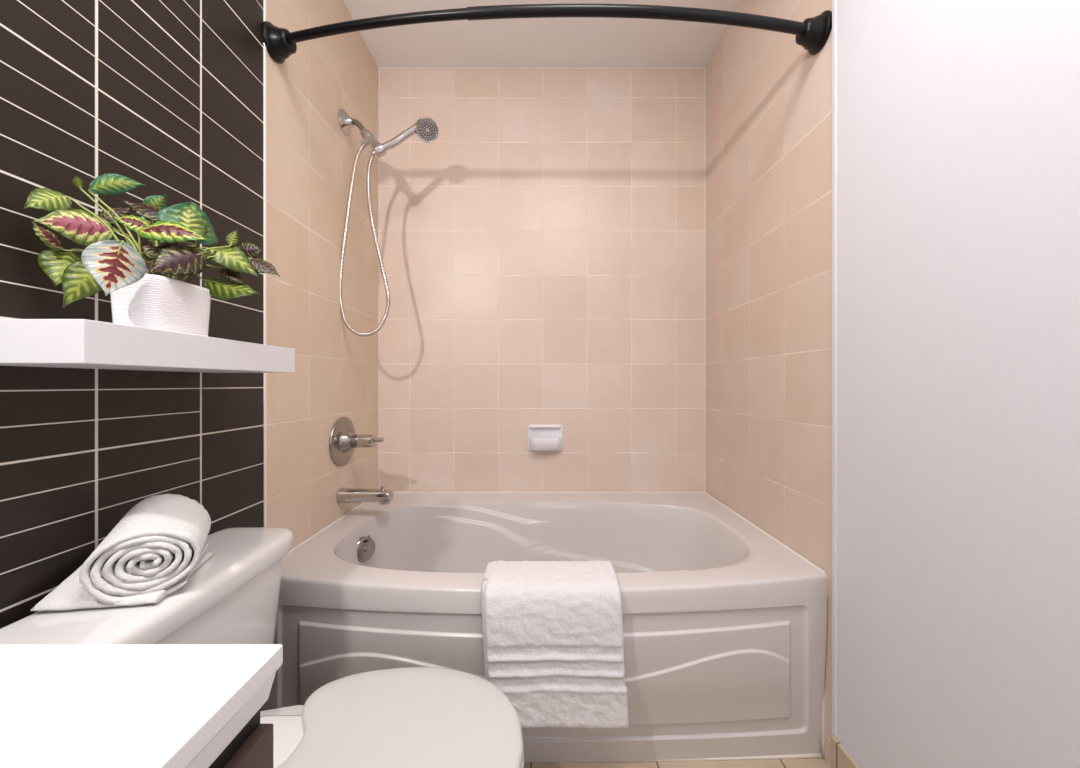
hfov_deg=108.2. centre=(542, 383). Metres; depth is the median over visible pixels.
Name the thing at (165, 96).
wall
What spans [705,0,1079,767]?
wall
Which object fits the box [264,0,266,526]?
trim
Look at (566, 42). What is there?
ceiling
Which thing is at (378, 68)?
trim
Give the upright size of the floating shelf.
0.056 m
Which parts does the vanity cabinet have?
door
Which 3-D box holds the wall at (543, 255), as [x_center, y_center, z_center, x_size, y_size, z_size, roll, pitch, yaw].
[-0.005,-0.231,1.852,1.640,2.477,0.060,0,0,0]
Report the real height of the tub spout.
0.066 m
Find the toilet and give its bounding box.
[0,527,523,767]
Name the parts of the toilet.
tank lid, tank, lid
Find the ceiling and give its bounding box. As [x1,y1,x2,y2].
[343,0,739,67]
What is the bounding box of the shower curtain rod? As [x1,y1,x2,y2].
[261,3,831,63]
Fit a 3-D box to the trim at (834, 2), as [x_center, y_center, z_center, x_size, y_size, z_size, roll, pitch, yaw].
[0.750,-0.284,1.000,0.014,2.369,0.016,0,0,0]
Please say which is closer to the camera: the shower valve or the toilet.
the toilet
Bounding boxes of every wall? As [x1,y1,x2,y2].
[0,0,378,628]
[380,70,703,491]
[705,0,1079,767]
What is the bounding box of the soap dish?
[527,424,562,450]
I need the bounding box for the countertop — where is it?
[0,644,282,767]
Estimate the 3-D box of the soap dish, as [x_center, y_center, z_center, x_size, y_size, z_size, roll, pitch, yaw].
[0.010,0.250,1.791,0.166,0.124,0.062,0,0,0]
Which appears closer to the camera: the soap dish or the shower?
the shower
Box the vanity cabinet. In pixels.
[209,709,272,767]
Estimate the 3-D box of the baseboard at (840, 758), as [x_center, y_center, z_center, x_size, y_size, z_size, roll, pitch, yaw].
[0.741,0.954,-0.224,0.010,0.108,2.452,0,0,0]
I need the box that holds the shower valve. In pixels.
[329,417,383,465]
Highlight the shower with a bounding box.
[338,108,438,336]
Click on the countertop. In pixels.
(62, 705)
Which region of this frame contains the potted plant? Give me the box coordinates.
[23,173,279,336]
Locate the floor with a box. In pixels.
[523,758,829,767]
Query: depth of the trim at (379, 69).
1.82 m
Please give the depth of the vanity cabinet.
0.33 m
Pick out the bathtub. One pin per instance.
(725, 623)
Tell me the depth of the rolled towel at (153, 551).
0.61 m
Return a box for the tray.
[530,437,560,450]
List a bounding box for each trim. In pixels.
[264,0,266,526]
[378,68,705,69]
[379,69,704,491]
[832,0,836,736]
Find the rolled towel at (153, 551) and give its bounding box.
[30,493,213,610]
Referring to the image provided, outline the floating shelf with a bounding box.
[0,319,294,372]
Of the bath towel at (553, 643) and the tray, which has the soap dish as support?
the tray
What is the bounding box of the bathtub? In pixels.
[260,492,827,762]
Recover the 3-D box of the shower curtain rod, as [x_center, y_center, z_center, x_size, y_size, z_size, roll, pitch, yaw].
[-0.005,-0.957,1.059,1.522,0.102,0.135,0,0,2]
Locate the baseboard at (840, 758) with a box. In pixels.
[831,736,859,767]
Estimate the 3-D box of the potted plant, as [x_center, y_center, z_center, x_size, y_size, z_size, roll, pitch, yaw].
[-0.622,-0.211,0.645,0.239,0.257,0.214,0,0,0]
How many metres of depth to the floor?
1.04 m
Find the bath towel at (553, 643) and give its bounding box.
[481,560,628,728]
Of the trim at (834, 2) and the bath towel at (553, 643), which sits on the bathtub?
the bath towel at (553, 643)
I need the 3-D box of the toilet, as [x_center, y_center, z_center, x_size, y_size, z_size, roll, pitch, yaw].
[-0.389,0.672,0.670,0.714,0.672,0.528,0,0,0]
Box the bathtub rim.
[279,493,827,613]
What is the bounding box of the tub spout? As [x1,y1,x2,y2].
[337,486,393,504]

